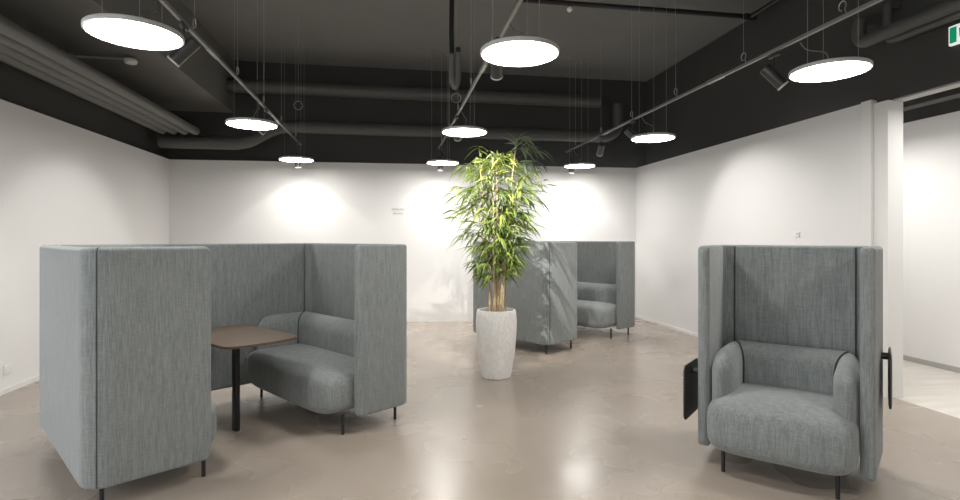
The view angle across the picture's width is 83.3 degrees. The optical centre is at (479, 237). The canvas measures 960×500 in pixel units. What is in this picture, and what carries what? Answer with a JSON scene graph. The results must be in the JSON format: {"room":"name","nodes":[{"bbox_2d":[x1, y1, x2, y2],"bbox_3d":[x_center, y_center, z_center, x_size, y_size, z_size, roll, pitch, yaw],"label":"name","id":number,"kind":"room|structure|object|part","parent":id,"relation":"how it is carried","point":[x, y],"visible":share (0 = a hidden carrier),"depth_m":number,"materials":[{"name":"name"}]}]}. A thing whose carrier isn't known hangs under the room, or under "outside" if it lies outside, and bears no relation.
{"room":"common room","nodes":[
{"label":"common room","id":0,"kind":"room"},
{"bbox_2d":[0,61,164,157],"bbox_3d":[-4.179,-1.940,2.994,0.180,1.880,11.680,0,0,-9],"label":"wall","id":1,"kind":"structure","parent":0,"point":[18,87],"depth_m":6.07,"materials":[{"name":"black paint"}]},
{"bbox_2d":[0,0,233,112],"bbox_3d":[-3.562,-2.455,3.005,1.040,0.850,11.500,0,0,-9],"label":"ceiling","id":2,"kind":"structure","parent":1,"relation":"attached to","point":[199,84],"depth_m":6.32,"materials":[{"name":"black paint"}]},
{"bbox_2d":[69,53,137,64],"bbox_3d":[-4.183,-1.992,5.994,0.698,0.095,0.136,0,0,-9],"label":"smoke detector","id":3,"kind":"object","parent":2,"relation":"attached to","point":[130,61],"visible":0.82,"depth_m":5.99,"materials":[{"name":"white plastic"}]},
{"bbox_3d":[-4.212,-2.000,5.989,0.620,0.024,0.024,0,0,-9],"label":"arm","id":4,"kind":"part","parent":3,"relation":"part of"},
{"bbox_2d":[0,53,165,133],"bbox_3d":[-3.793,-1.590,2.622,0.118,0.118,10.820,0,0,-9],"label":"pipe","id":5,"kind":"object","parent":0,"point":[6,59],"visible":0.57,"depth_m":5.64,"materials":[{"name":"black metal"}]},
{"bbox_2d":[0,99,168,389],"bbox_3d":[-4.573,0.082,6.272,0.120,2.637,4.478,0,0,-9],"label":"wall","id":6,"kind":"structure","parent":0,"point":[62,183],"depth_m":5.53,"materials":[{"name":"white paint"}]},
{"bbox_2d":[3,364,10,375],"bbox_3d":[-4.275,1.190,4.884,0.012,0.090,0.090,0,0,-9],"label":"wall socket","id":7,"kind":"object","parent":6,"relation":"attached to","point":[6,368],"visible":1,"depth_m":4.87,"materials":[{"name":"white plastic"}]},
{"bbox_2d":[0,375,39,395],"bbox_3d":[-4.500,1.377,6.235,0.012,0.045,4.380,0,0,-9],"label":"baseboard","id":8,"kind":"structure","parent":6,"relation":"attached to","point":[34,379],"depth_m":5.04,"materials":[{"name":"white paint"}]},
{"bbox_2d":[0,43,176,133],"bbox_3d":[-3.642,-1.590,2.647,0.118,0.118,10.820,0,0,-9],"label":"pipe","id":9,"kind":"object","parent":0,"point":[5,50],"visible":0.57,"depth_m":5.43,"materials":[{"name":"black metal"}]},
{"bbox_2d":[0,33,188,134],"bbox_3d":[-3.491,-1.590,2.672,0.118,0.118,10.820,0,0,-9],"label":"pipe","id":10,"kind":"object","parent":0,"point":[4,40],"visible":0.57,"depth_m":5.23,"materials":[{"name":"black metal"}]},
{"bbox_2d":[0,14,199,134],"bbox_3d":[-3.340,-1.590,2.698,0.118,0.118,10.820,0,0,-9],"label":"pipe","id":11,"kind":"object","parent":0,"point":[9,28],"visible":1,"depth_m":5.01,"materials":[{"name":"black metal"}]},
{"bbox_2d":[169,159,635,321],"bbox_3d":[-1.059,0.082,9.074,7.982,2.637,0.120,0,0,-8],"label":"wall","id":12,"kind":"structure","parent":0,"point":[211,201],"depth_m":8.96,"materials":[{"name":"white paint"}]},
{"bbox_2d":[165,61,645,167],"bbox_3d":[-1.012,-1.940,9.356,8.720,1.880,0.170,0,0,-9],"label":"wall","id":13,"kind":"structure","parent":0,"point":[620,152],"depth_m":9.25,"materials":[{"name":"black paint"}]},
{"bbox_2d":[157,103,623,149],"bbox_3d":[-1.139,-1.850,8.808,7.450,1.000,0.390,0,0,-9],"label":"pipe","id":14,"kind":"object","parent":13,"relation":"attached to","point":[254,138],"visible":0.75,"depth_m":8.71,"materials":[{"name":"black metal"}]},
{"bbox_2d":[226,79,600,107],"bbox_3d":[-0.927,-2.380,8.939,6.090,0.210,0.210,0,0,-9],"label":"pipe","id":15,"kind":"object","parent":13,"relation":"attached to","point":[233,86],"visible":1,"depth_m":8.82,"materials":[{"name":"black metal"}]},
{"bbox_2d":[181,0,771,81],"bbox_3d":[0.518,-2.930,3.827,9.920,0.100,11.780,0,0,-9],"label":"ceiling","id":16,"kind":"structure","parent":0,"point":[389,34],"depth_m":7.49,"materials":[{"name":"black paint"}]},
{"bbox_2d":[81,0,184,50],"bbox_3d":[-1.957,-2.012,3.073,0.494,1.736,0.520,0,0,-9],"label":"pendant lamp","id":17,"kind":"object","parent":16,"relation":"hanging from","point":[130,31],"visible":1,"depth_m":3.01,"materials":[{"name":"white"}]},
{"bbox_2d":[84,19,181,49],"bbox_3d":[-1.955,-1.146,3.060,0.476,0.004,0.476,0,0,-9],"label":"diffuser","id":18,"kind":"object","parent":17,"relation":"attached to","point":[143,34],"depth_m":3.02,"materials":[{"name":"white plastic"}]},
{"bbox_2d":[159,0,301,145],"bbox_3d":[-1.944,-2.174,3.148,0.034,1.413,11.050,0,0,-9],"label":"track","id":19,"kind":"object","parent":16,"relation":"hanging from","point":[165,3],"visible":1,"depth_m":4.83,"materials":[{"name":"metal"}]},
{"bbox_2d":[167,21,200,66],"bbox_3d":[-2.038,-1.323,3.716,0.209,0.296,0.120,0,0,-9],"label":"track spotlight","id":20,"kind":"object","parent":19,"relation":"hanging from","point":[179,56],"visible":0.98,"depth_m":3.68,"materials":[{"name":"black metal"}]},
{"bbox_2d":[257,108,274,134],"bbox_3d":[-2.449,-1.323,6.181,0.209,0.296,0.120,0,0,-9],"label":"track spotlight","id":21,"kind":"object","parent":19,"relation":"hanging from","point":[262,132],"visible":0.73,"depth_m":6.15,"materials":[{"name":"black metal"}]},
{"bbox_2d":[294,142,300,167],"bbox_3d":[-2.803,-1.273,8.302,0.095,0.397,0.146,0,0,-9],"label":"track spotlight","id":22,"kind":"object","parent":19,"relation":"hanging from","point":[297,165],"visible":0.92,"depth_m":8.28,"materials":[{"name":"black metal"}]},
{"bbox_2d":[225,102,277,129],"bbox_3d":[-2.322,-2.012,5.506,0.494,1.736,0.520,0,0,-9],"label":"pendant lamp","id":23,"kind":"object","parent":16,"relation":"hanging from","point":[248,123],"visible":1,"depth_m":5.42,"materials":[{"name":"white plastic"}]},
{"bbox_2d":[227,120,276,129],"bbox_3d":[-2.320,-1.146,5.493,0.476,0.004,0.476,0,0,-9],"label":"diffuser","id":24,"kind":"object","parent":23,"relation":"attached to","point":[242,124],"depth_m":5.45,"materials":[{"name":"white plastic"}]},
{"bbox_2d":[279,39,313,162],"bbox_3d":[-2.708,-2.012,7.976,0.494,1.736,0.520,0,0,-9],"label":"pendant lamp","id":25,"kind":"object","parent":16,"relation":"hanging from","point":[298,159],"visible":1,"depth_m":7.93,"materials":[{"name":"white plastic"}]},
{"bbox_2d":[280,158,312,161],"bbox_3d":[-2.706,-1.146,7.963,0.476,0.004,0.476,0,0,-9],"label":"diffuser","id":26,"kind":"object","parent":25,"relation":"attached to","point":[281,159],"depth_m":7.90,"materials":[{"name":"white plastic"}]},
{"bbox_2d":[427,50,458,165],"bbox_3d":[-0.574,-2.012,8.312,0.494,1.736,0.520,0,0,-9],"label":"pendant lamp","id":27,"kind":"object","parent":16,"relation":"hanging from","point":[441,162],"visible":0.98,"depth_m":8.19,"materials":[{"name":"white plastic"}]},
{"bbox_2d":[428,161,457,164],"bbox_3d":[-0.572,-1.146,8.299,0.476,0.004,0.476,0,0,-9],"label":"diffuser","id":28,"kind":"object","parent":27,"relation":"attached to","point":[429,162],"depth_m":8.21,"materials":[{"name":"white plastic"}]},
{"bbox_2d":[449,0,460,89],"bbox_3d":[-0.257,-2.200,5.533,0.129,1.362,0.062,0,0,-9],"label":"cable loop","id":29,"kind":"object","parent":16,"relation":"hanging from","point":[454,59],"visible":1,"depth_m":5.51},
{"bbox_2d":[442,111,486,136],"bbox_3d":[-0.172,-2.012,5.895,0.494,1.736,0.520,0,0,-9],"label":"pendant lamp","id":30,"kind":"object","parent":16,"relation":"hanging from","point":[456,131],"visible":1,"depth_m":5.80,"materials":[{"name":"white plastic"}]},
{"bbox_2d":[443,128,485,136],"bbox_3d":[-0.169,-1.146,5.882,0.476,0.004,0.476,0,0,-9],"label":"diffuser","id":31,"kind":"object","parent":30,"relation":"attached to","point":[456,132],"depth_m":5.85,"materials":[{"name":"white plastic"}]},
{"bbox_2d":[438,0,522,148],"bbox_3d":[0.226,-2.174,3.510,0.034,1.413,11.050,0,0,-9],"label":"track","id":32,"kind":"object","parent":16,"relation":"hanging from","point":[518,2],"visible":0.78,"depth_m":4.98,"materials":[{"name":"metal"}]},
{"bbox_2d":[438,146,443,170],"bbox_3d":[-0.633,-1.273,8.664,0.095,0.397,0.146,0,0,-9],"label":"track spotlight","id":33,"kind":"object","parent":32,"relation":"hanging from","point":[440,168],"visible":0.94,"depth_m":8.64,"materials":[{"name":"black metal"}]},
{"bbox_2d":[452,116,461,140],"bbox_3d":[-0.280,-1.325,6.542,0.095,0.292,0.216,0,0,7],"label":"track spotlight","id":34,"kind":"object","parent":32,"relation":"hanging from","point":[456,117],"visible":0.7,"depth_m":6.54,"materials":[{"name":"black metal"}]},
{"bbox_2d":[490,37,502,80],"bbox_3d":[0.122,-1.327,4.003,0.095,0.288,0.222,0,0,3],"label":"track spotlight","id":35,"kind":"object","parent":32,"relation":"hanging from","point":[496,71],"visible":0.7,"depth_m":4.01,"materials":[{"name":"black metal"}]},
{"bbox_2d":[480,0,559,66],"bbox_3d":[0.246,-2.012,3.390,0.494,1.736,0.520,0,0,-9],"label":"pendant lamp","id":36,"kind":"object","parent":16,"relation":"hanging from","point":[511,51],"visible":1,"depth_m":3.31,"materials":[{"name":"white"}]},
{"bbox_2d":[482,41,557,65],"bbox_3d":[0.248,-1.146,3.377,0.476,0.004,0.476,0,0,-9],"label":"diffuser","id":37,"kind":"object","parent":36,"relation":"attached to","point":[500,53],"depth_m":3.33,"materials":[{"name":"white plastic"}]},
{"bbox_2d":[564,55,594,168],"bbox_3d":[1.596,-2.012,8.674,0.494,1.736,0.520,0,0,-9],"label":"pendant lamp","id":38,"kind":"object","parent":16,"relation":"hanging from","point":[579,165],"visible":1,"depth_m":8.63,"materials":[{"name":"white plastic"}]},
{"bbox_2d":[565,165,593,167],"bbox_3d":[1.598,-1.146,8.661,0.476,0.004,0.476,0,0,-9],"label":"diffuser","id":39,"kind":"object","parent":38,"relation":"attached to","point":[566,166],"depth_m":8.64,"materials":[{"name":"white plastic"}]},
{"bbox_2d":[522,0,781,20],"bbox_3d":[2.181,-2.710,5.073,2.970,0.141,2.891,0,0,-9],"label":"pipe","id":40,"kind":"object","parent":16,"relation":"hanging from","point":[747,16],"visible":0.97,"depth_m":6.43,"materials":[{"name":"black plastic"}]},
{"bbox_2d":[631,118,675,142],"bbox_3d":[1.999,-2.012,6.257,0.494,1.736,0.520,0,0,-9],"label":"pendant lamp","id":41,"kind":"object","parent":16,"relation":"hanging from","point":[655,136],"visible":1,"depth_m":6.15,"materials":[{"name":"white plastic"}]},
{"bbox_2d":[632,135,674,141],"bbox_3d":[2.001,-1.146,6.244,0.476,0.004,0.476,0,0,-9],"label":"diffuser","id":42,"kind":"object","parent":41,"relation":"attached to","point":[636,138],"depth_m":6.21,"materials":[{"name":"white plastic"}]},
{"bbox_2d":[566,0,882,152],"bbox_3d":[2.396,-2.174,3.872,0.034,1.413,11.050,0,0,-9],"label":"track","id":43,"kind":"object","parent":16,"relation":"hanging from","point":[872,2],"visible":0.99,"depth_m":4.76,"materials":[{"name":"metal"}]},
{"bbox_2d":[569,149,574,173],"bbox_3d":[1.537,-1.273,9.026,0.095,0.397,0.146,0,0,-9],"label":"track spotlight","id":44,"kind":"object","parent":43,"relation":"hanging from","point":[571,170],"visible":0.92,"depth_m":9.00,"materials":[{"name":"black metal"}]},
{"bbox_2d":[596,135,604,155],"bbox_3d":[1.742,-1.328,7.791,0.095,0.287,0.223,0,0,2],"label":"track spotlight","id":45,"kind":"object","parent":43,"relation":"hanging from","point":[601,145],"visible":1,"depth_m":7.75,"materials":[{"name":"black metal"}]},
{"bbox_2d":[624,119,637,143],"bbox_3d":[1.914,-1.324,6.757,0.211,0.294,0.115,0,0,21],"label":"track spotlight","id":46,"kind":"object","parent":43,"relation":"hanging from","point":[629,132],"visible":0.58,"depth_m":6.73,"materials":[{"name":"black metal"}]},
{"bbox_2d":[760,51,788,90],"bbox_3d":[2.344,-1.322,4.304,0.204,0.298,0.113,0,0,24],"label":"track spotlight","id":47,"kind":"object","parent":43,"relation":"hanging from","point":[773,76],"visible":1,"depth_m":4.27,"materials":[{"name":"black metal"}]},
{"bbox_2d":[788,0,872,82],"bbox_3d":[2.416,-2.012,3.751,0.494,1.736,0.520,0,0,-9],"label":"pendant lamp","id":48,"kind":"object","parent":16,"relation":"hanging from","point":[831,69],"visible":1,"depth_m":3.70,"materials":[{"name":"white"}]},
{"bbox_2d":[790,61,870,81],"bbox_3d":[2.418,-1.146,3.738,0.476,0.004,0.476,0,0,-9],"label":"diffuser","id":49,"kind":"object","parent":48,"relation":"attached to","point":[818,71],"depth_m":3.70,"materials":[{"name":"white plastic"}]},
{"bbox_2d":[0,317,959,499],"bbox_3d":[0.222,1.450,3.170,10.720,0.100,12.580,0,0,-9],"label":"floor","id":50,"kind":"structure","parent":0,"point":[600,417],"depth_m":3.68,"materials":[{"name":"concrete"}]},
{"bbox_2d":[40,243,406,499],"bbox_3d":[-1.791,0.723,3.956,1.520,1.354,2.085,0,0,44],"label":"booth","id":51,"kind":"object","parent":50,"relation":"on","point":[130,368],"visible":1,"depth_m":3.12,"materials":[{"name":"fabric"}]},
{"bbox_3d":[-2.480,0.663,3.254,1.501,1.230,0.117,0,0,44],"label":"panel","id":52,"kind":"part","parent":51,"relation":"part of","materials":[{"name":"fabric"}]},
{"bbox_3d":[-1.973,1.330,2.816,0.022,0.140,0.022,0,0,44],"label":"leg","id":53,"kind":"part","parent":51,"relation":"part of","materials":[{"name":"black metal"}]},
{"bbox_3d":[-1.760,0.663,2.944,0.071,1.230,0.549,0,0,44],"label":"panel","id":54,"kind":"part","parent":51,"relation":"part of","materials":[{"name":"fabric"}]},
{"bbox_3d":[-2.314,0.663,4.461,0.066,1.230,1.847,0,0,44],"label":"panel","id":55,"kind":"part","parent":51,"relation":"part of","materials":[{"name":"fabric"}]},
{"bbox_3d":[-1.626,1.330,3.176,0.022,0.140,0.022,0,0,44],"label":"leg","id":56,"kind":"part","parent":51,"relation":"part of","materials":[{"name":"black metal"}]},
{"bbox_3d":[-2.247,1.110,3.483,1.378,0.344,0.639,0,0,44],"label":"seat","id":57,"kind":"part","parent":51,"relation":"part of","materials":[{"name":"fabric"}]},
{"bbox_3d":[-1.748,0.915,4.882,0.160,0.470,0.540,0,0,44],"label":"armrest","id":58,"kind":"part","parent":51,"relation":"part of","materials":[{"name":"fabric"}]},
{"bbox_3d":[-1.342,1.110,4.422,1.378,0.344,0.659,0,0,44],"label":"seat","id":59,"kind":"part","parent":51,"relation":"part of","materials":[{"name":"fabric"}]},
{"bbox_3d":[-1.186,0.855,4.584,1.378,0.350,0.210,0,0,44],"label":"backrest","id":60,"kind":"part","parent":51,"relation":"part of","materials":[{"name":"fabric"}]},
{"bbox_3d":[-1.130,0.663,4.686,1.459,1.230,0.117,0,0,44],"label":"panel","id":61,"kind":"part","parent":51,"relation":"part of","materials":[{"name":"fabric"}]},
{"bbox_3d":[-0.977,1.330,3.849,0.022,0.140,0.022,0,0,44],"label":"leg","id":62,"kind":"part","parent":51,"relation":"part of","materials":[{"name":"black metal"}]},
{"bbox_3d":[-0.731,0.663,4.026,0.089,1.230,0.477,0,0,44],"label":"panel","id":63,"kind":"part","parent":51,"relation":"part of","materials":[{"name":"fabric"}]},
{"bbox_3d":[-0.658,1.330,4.180,0.022,0.140,0.022,0,0,44],"label":"leg","id":64,"kind":"part","parent":51,"relation":"part of","materials":[{"name":"black metal"}]},
{"bbox_2d":[211,324,297,431],"bbox_3d":[-1.761,1.050,3.915,0.895,0.700,0.536,0,0,41],"label":"table","id":65,"kind":"object","parent":50,"relation":"on","point":[234,337],"visible":0.91,"depth_m":3.90,"materials":[{"name":"brown laminate"}]},
{"bbox_3d":[-1.775,1.058,3.927,0.060,0.684,0.036,0,0,41],"label":"leg","id":66,"kind":"part","parent":65,"relation":"part of","materials":[{"name":"black metal"}]},
{"bbox_2d":[440,131,559,379],"bbox_3d":[0.166,0.173,5.469,1.180,2.453,1.113,0,0,-9],"label":"bamboo","id":67,"kind":"object","parent":50,"relation":"on","point":[496,326],"visible":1,"depth_m":5.37,"materials":[{"name":"plant"}]},
{"bbox_2d":[473,241,634,353],"bbox_3d":[1.075,0.723,7.587,2.085,1.354,1.345,0,0,-44],"label":"booth","id":68,"kind":"object","parent":50,"relation":"on","point":[569,285],"visible":0.8,"depth_m":6.84,"materials":[{"name":"fabric"}]},
{"bbox_3d":[0.365,0.663,6.905,0.117,1.230,1.326,0,0,-44],"label":"panel","id":69,"kind":"part","parent":68,"relation":"part of","materials":[{"name":"fabric"}]},
{"bbox_3d":[0.627,0.663,8.044,1.847,1.230,0.066,0,0,-44],"label":"panel","id":70,"kind":"part","parent":68,"relation":"part of","materials":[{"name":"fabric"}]},
{"bbox_3d":[1.014,0.663,6.637,0.549,1.230,0.071,0,0,-44],"label":"panel","id":71,"kind":"part","parent":68,"relation":"part of","materials":[{"name":"fabric"}]},
{"bbox_3d":[1.757,0.663,8.296,0.117,1.230,1.284,0,0,-44],"label":"panel","id":72,"kind":"part","parent":68,"relation":"part of","materials":[{"name":"fabric"}]},
{"bbox_3d":[1.537,1.110,8.039,0.659,0.344,1.202,0,0,-44],"label":"seat","id":73,"kind":"part","parent":68,"relation":"part of","materials":[{"name":"fabric"}]},
{"bbox_3d":[1.698,0.855,8.196,0.210,0.350,1.203,0,0,-44],"label":"backrest","id":74,"kind":"part","parent":68,"relation":"part of","materials":[{"name":"fabric"}]},
{"bbox_3d":[2.075,0.663,7.688,0.477,1.230,0.089,0,0,-44],"label":"panel","id":75,"kind":"part","parent":68,"relation":"part of","materials":[{"name":"fabric"}]},
{"bbox_2d":[683,245,891,499],"bbox_3d":[1.861,0.724,3.300,1.048,1.352,0.805,0,0,37],"label":"armchair","id":76,"kind":"object","parent":50,"relation":"on","point":[787,370],"visible":1,"depth_m":3.35,"materials":[{"name":"fabric"}]},
{"bbox_3d":[1.536,0.674,3.585,0.072,1.252,0.547,0,0,33],"label":"panel","id":77,"kind":"part","parent":76,"relation":"part of","materials":[{"name":"fabric"}]},
{"bbox_3d":[1.459,1.325,3.240,0.022,0.150,0.022,0,0,37],"label":"leg","id":78,"kind":"part","parent":76,"relation":"part of","materials":[{"name":"black metal"}]},
{"bbox_3d":[1.629,0.932,3.525,0.132,0.470,0.630,0,0,37],"label":"armrest","id":79,"kind":"part","parent":76,"relation":"part of","materials":[{"name":"fabric"}]},
{"bbox_3d":[1.840,1.115,3.272,0.762,0.350,0.735,0,0,37],"label":"seat","id":80,"kind":"part","parent":76,"relation":"part of","materials":[{"name":"fabric"}]},
{"bbox_3d":[1.995,0.870,3.480,0.732,0.350,0.220,0,0,37],"label":"backrest","id":81,"kind":"part","parent":76,"relation":"part of","materials":[{"name":"fabric"}]},
{"bbox_3d":[2.074,0.674,3.587,0.955,1.252,0.090,0,0,37],"label":"panel","id":82,"kind":"part","parent":76,"relation":"part of","materials":[{"name":"fabric"}]},
{"bbox_3d":[1.920,1.325,2.898,0.022,0.150,0.022,0,0,37],"label":"leg","id":83,"kind":"part","parent":76,"relation":"part of","materials":[{"name":"black metal"}]},
{"bbox_3d":[2.143,0.932,3.143,0.132,0.470,0.630,0,0,37],"label":"armrest","id":84,"kind":"part","parent":76,"relation":"part of","materials":[{"name":"fabric"}]},
{"bbox_3d":[2.228,0.674,3.071,0.072,1.252,0.547,0,0,40],"label":"panel","id":85,"kind":"part","parent":76,"relation":"part of","materials":[{"name":"fabric"}]},
{"bbox_2d":[476,307,516,379],"bbox_3d":[0.164,1.060,5.461,0.413,0.680,0.413,0,0,-9],"label":"pot","id":86,"kind":"object","parent":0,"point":[496,327],"depth_m":5.30,"materials":[{"name":"white ceramic"}]},
{"bbox_2d":[636,100,876,333],"bbox_3d":[3.216,0.082,7.227,0.150,2.637,4.800,0,0,-9],"label":"wall","id":87,"kind":"structure","parent":0,"point":[804,177],"depth_m":6.67,"materials":[{"name":"white paint"}]},
{"bbox_2d":[635,315,697,336],"bbox_3d":[3.123,1.377,7.288,0.012,0.045,4.550,0,0,-9],"label":"baseboard","id":88,"kind":"structure","parent":87,"relation":"attached to","point":[636,316],"depth_m":8.40,"materials":[{"name":"white paint"}]},
{"bbox_2d":[794,232,799,236],"bbox_3d":[3.380,-0.037,5.754,0.015,0.060,0.070,0,0,-9],"label":"sensor","id":89,"kind":"object","parent":87,"relation":"attached to","point":[796,234],"visible":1,"depth_m":5.75,"materials":[{"name":"white plastic"}]},
{"bbox_2d":[861,100,873,245],"bbox_3d":[3.512,0.079,4.899,0.030,2.642,0.110,0,0,-9],"label":"trim","id":90,"kind":"structure","parent":87,"relation":"attached to","point":[867,107],"depth_m":4.88,"materials":[{"name":"white paint"}]},
{"bbox_2d":[874,100,902,397],"bbox_3d":[3.622,0.097,4.790,0.159,2.606,0.139,0,0,-9],"label":"column","id":91,"kind":"structure","parent":87,"relation":"attached to","point":[888,114],"depth_m":4.73,"materials":[{"name":"white paint"}]},
{"bbox_2d":[851,0,959,47],"bbox_3d":[3.700,-1.840,3.280,0.228,0.329,3.255,0,0,-9],"label":"pipe","id":92,"kind":"object","parent":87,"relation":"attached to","point":[860,38],"visible":1,"depth_m":4.45,"materials":[{"name":"black metal"}]},
{"bbox_2d":[883,0,959,43],"bbox_3d":[3.764,-1.837,3.168,0.133,0.391,3.013,0,0,-9],"label":"pipe","id":93,"kind":"object","parent":92,"relation":"attached to","point":[888,8],"visible":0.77,"depth_m":4.43,"materials":[{"name":"black metal"}]},
{"bbox_2d":[893,81,959,101],"bbox_3d":[4.180,-1.204,1.639,0.115,0.015,6.258,0,0,-9],"label":"trim","id":94,"kind":"structure","parent":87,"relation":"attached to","point":[955,84],"depth_m":4.44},
{"bbox_2d":[949,23,959,45],"bbox_3d":[3.693,-1.565,3.986,0.033,0.150,0.440,0,0,-9],"label":"exit sign","id":95,"kind":"object","parent":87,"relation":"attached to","point":[954,31],"visible":1,"depth_m":4.15,"materials":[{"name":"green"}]},
{"bbox_2d":[646,0,959,164],"bbox_3d":[4.067,-2.040,4.368,0.140,1.680,11.680,0,0,-9],"label":"wall","id":96,"kind":"structure","parent":0,"point":[743,103],"depth_m":6.94,"materials":[{"name":"black paint"}]},
{"bbox_2d":[877,0,959,102],"bbox_3d":[4.166,-1.656,1.708,0.150,0.888,6.400,0,0,-9],"label":"wall","id":97,"kind":"structure","parent":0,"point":[924,61],"depth_m":4.50,"materials":[{"name":"black paint"}]},
{"bbox_2d":[903,98,959,367],"bbox_3d":[5.274,-0.150,4.519,0.230,3.100,11.580,0,0,-9],"label":"wall","id":98,"kind":"structure","parent":0,"point":[931,146],"depth_m":5.88,"materials":[{"name":"white paint"}]},
{"bbox_2d":[903,355,959,372],"bbox_3d":[5.178,1.373,4.350,0.015,0.055,11.280,0,0,-9],"label":"baseboard","id":99,"kind":"structure","parent":98,"relation":"attached to","point":[907,358],"depth_m":5.87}
]}

